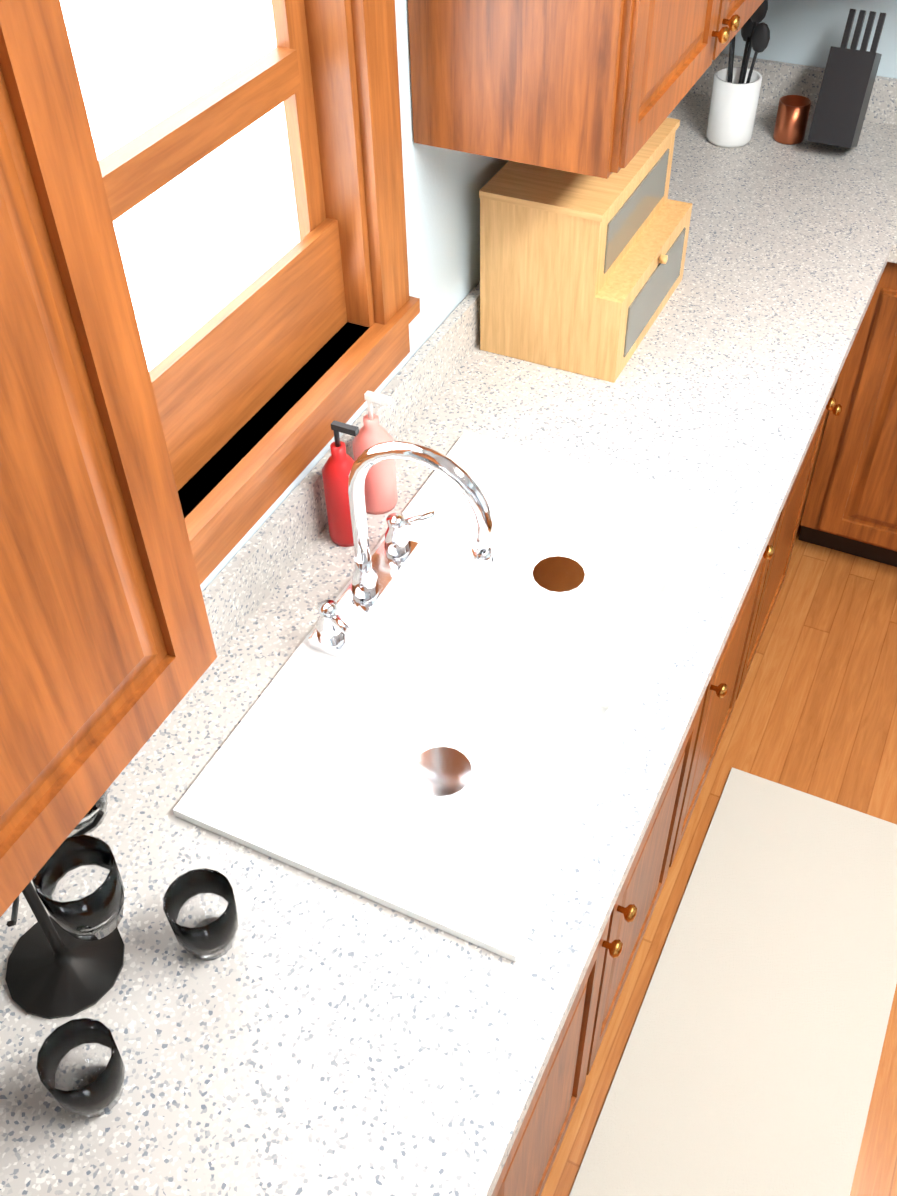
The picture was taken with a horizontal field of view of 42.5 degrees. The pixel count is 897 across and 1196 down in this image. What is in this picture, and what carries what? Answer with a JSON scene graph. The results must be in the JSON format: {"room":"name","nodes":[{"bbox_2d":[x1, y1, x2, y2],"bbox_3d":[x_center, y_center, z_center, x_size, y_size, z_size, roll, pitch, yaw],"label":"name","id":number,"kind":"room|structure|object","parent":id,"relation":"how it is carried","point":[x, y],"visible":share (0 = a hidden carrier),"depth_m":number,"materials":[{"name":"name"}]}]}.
{"room":"kitchen","nodes":[
{"label":"kitchen","id":0,"kind":"room"},
{"bbox_2d":[178,0,508,591],"bbox_3d":[-1.391,1.294,-0.007,0.120,2.440,9.185,18,48,19],"label":"wall","id":1,"kind":"structure","parent":0,"point":[442,187],"depth_m":1.87,"materials":[{"name":"white paint"}]},
{"bbox_2d":[0,0,216,916],"bbox_3d":[-0.518,-0.009,0.544,0.328,0.746,0.790,18,48,19],"label":"upper cabinet","id":2,"kind":"object","parent":1,"relation":"attached to","point":[108,655],"visible":1,"depth_m":0.73,"materials":[{"name":"brown wood"}]},
{"bbox_2d":[60,0,419,584],"bbox_3d":[-0.313,-0.509,1.327,0.157,0.995,0.866,18,48,19],"label":"window","id":3,"kind":"structure","parent":1,"relation":"in","point":[249,156],"depth_m":1.52,"materials":[{"name":"brown wood"}]},
{"bbox_2d":[408,0,763,178],"bbox_3d":[0.297,-1.189,1.709,0.356,0.745,0.905,18,48,19],"label":"upper cabinet","id":4,"kind":"object","parent":1,"relation":"attached to","point":[598,88],"visible":1,"depth_m":1.62,"materials":[{"name":"brown wood"}]},
{"bbox_2d":[541,519,896,1195],"bbox_3d":[0.695,2.806,0.185,5.000,0.060,9.300,18,48,19],"label":"floor","id":5,"kind":"structure","parent":0,"point":[814,712],"depth_m":2.64,"materials":[{"name":"laminate"}]},
{"bbox_2d":[491,603,742,1195],"bbox_3d":[-0.042,0.493,1.873,0.628,0.872,0.962,18,48,19],"label":"base cabinet","id":6,"kind":"object","parent":5,"relation":"on","point":[527,1167],"depth_m":1.80,"materials":[{"name":"brown wood"}]},
{"bbox_2d":[0,53,896,1195],"bbox_3d":[0.041,0.024,1.625,0.660,0.138,4.002,18,48,19],"label":"countertop","id":7,"kind":"structure","parent":6,"relation":"on","point":[309,1034],"depth_m":1.42,"materials":[{"name":"stone"}]},
{"bbox_2d":[5,810,124,1018],"bbox_3d":[-0.432,0.269,1.154,0.140,0.396,0.140,18,48,19],"label":"tree stand","id":8,"kind":"object","parent":7,"relation":"on","point":[54,970],"visible":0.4,"depth_m":1.27,"materials":[{"name":"black metal"}]},
{"bbox_2d":[32,789,124,940],"label":"cups","id":9,"kind":"object","parent":8,"relation":"hanging from","point":[77,881],"depth_m":1.11,"materials":[{"name":"black"}]},
{"bbox_2d":[36,1018,124,1117],"label":"cups","id":10,"kind":"object","parent":7,"relation":"on","point":[80,1063],"depth_m":1.16,"materials":[{"name":"black"}]},
{"bbox_2d":[163,868,237,960],"label":"cups","id":11,"kind":"object","parent":7,"relation":"on","point":[200,908],"depth_m":1.28,"materials":[{"name":"black"}]},
{"bbox_2d":[322,420,358,546],"bbox_3d":[-0.156,-0.172,1.718,0.063,0.215,0.056,18,48,19],"label":"soap bottle","id":12,"kind":"object","parent":7,"relation":"on","point":[337,467],"visible":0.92,"depth_m":1.70,"materials":[{"name":"red plastic"}]},
{"bbox_2d":[352,391,396,514],"bbox_3d":[-0.114,-0.227,1.776,0.067,0.210,0.064,18,48,19],"label":"soap bottle","id":13,"kind":"object","parent":7,"relation":"on","point":[380,490],"visible":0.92,"depth_m":1.77,"materials":[{"name":"pink plastic"}]},
{"bbox_2d":[308,441,493,658],"bbox_3d":[-0.044,-0.083,1.542,0.225,0.305,0.270,18,48,19],"label":"faucet","id":14,"kind":"object","parent":7,"relation":"on","point":[342,621],"visible":1,"depth_m":1.58,"materials":[{"name":"silver metal"}]},
{"bbox_2d":[173,431,730,961],"bbox_3d":[0.052,0.073,1.634,0.460,0.049,0.850,18,48,19],"label":"double-bowl sink","id":15,"kind":"object","parent":7,"relation":"in","point":[437,745],"visible":0.98,"depth_m":1.57,"materials":[{"name":"white ceramic"}]},
{"bbox_2d":[479,118,691,382],"bbox_3d":[0.270,-0.662,2.131,0.282,0.312,0.408,18,48,19],"label":"bread box","id":16,"kind":"object","parent":7,"relation":"on","point":[581,274],"visible":0.9,"depth_m":2.02,"materials":[{"name":"beige wood"}]},
{"bbox_2d":[706,67,761,147],"bbox_3d":[0.675,-1.162,2.737,0.108,0.150,0.110,18,48,19],"label":"utensil crock","id":17,"kind":"object","parent":7,"relation":"on","point":[732,113],"visible":0.96,"depth_m":2.71,"materials":[{"name":"white ceramic"}]},
{"bbox_2d":[727,0,769,83],"bbox_3d":[0.679,-1.234,2.665,0.119,0.312,0.108,18,48,19],"label":"utensils","id":18,"kind":"object","parent":17,"relation":"in","point":[755,33],"visible":0.52,"depth_m":2.61,"materials":[{"name":"black plastic"}]},
{"bbox_2d":[773,95,810,144],"bbox_3d":[0.819,-1.141,2.754,0.074,0.090,0.074,18,48,19],"label":"copper cup","id":19,"kind":"object","parent":7,"relation":"on","point":[791,119],"visible":1,"depth_m":2.74,"materials":[{"name":"brown metal"}]},
{"bbox_2d":[807,9,885,147],"bbox_3d":[0.914,-1.177,2.644,0.100,0.290,0.181,18,48,19],"label":"knife block","id":20,"kind":"object","parent":7,"relation":"on","point":[846,88],"visible":1,"depth_m":2.61,"materials":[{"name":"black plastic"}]},
{"bbox_2d":[569,768,896,1195],"bbox_3d":[0.587,0.793,2.163,0.425,0.012,1.090,18,48,19],"label":"kitchen mat","id":21,"kind":"object","parent":5,"relation":"on","point":[749,1063],"visible":1,"depth_m":2.16,"materials":[{"name":"beige fabric"}]},
{"bbox_2d":[695,433,814,804],"bbox_3d":[0.244,0.071,2.290,0.628,0.872,0.588,18,48,19],"label":"base cabinet","id":22,"kind":"object","parent":5,"relation":"on","point":[757,601],"depth_m":2.33,"materials":[{"name":"brown wood"}]},
{"bbox_2d":[763,379,838,632],"bbox_3d":[0.433,-0.207,2.565,0.628,0.872,0.512,18,48,19],"label":"base cabinet","id":23,"kind":"object","parent":5,"relation":"on","point":[812,455],"depth_m":2.58,"materials":[{"name":"brown wood"}]},
{"bbox_2d":[798,262,896,566],"bbox_3d":[1.293,-0.523,2.858,0.580,0.872,0.654,18,48,19],"label":"base cabinet","id":24,"kind":"object","parent":5,"relation":"on","point":[850,505],"visible":0.98,"depth_m":2.78,"materials":[{"name":"brown wood"}]},
{"bbox_2d":[835,404,841,415],"bbox_3d":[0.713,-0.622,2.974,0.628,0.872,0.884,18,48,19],"label":"cabinet knob","id":25,"kind":"object","parent":24,"relation":"attached to","point":[837,409],"depth_m":2.45,"materials":[{"name":"gold metal"}]},
{"bbox_2d":[721,0,896,78],"bbox_3d":[1.865,-1.193,2.403,2.740,2.440,0.120,18,48,19],"label":"wall","id":26,"kind":"structure","parent":0,"point":[807,32],"depth_m":2.79,"materials":[{"name":"white paint"}]}
]}

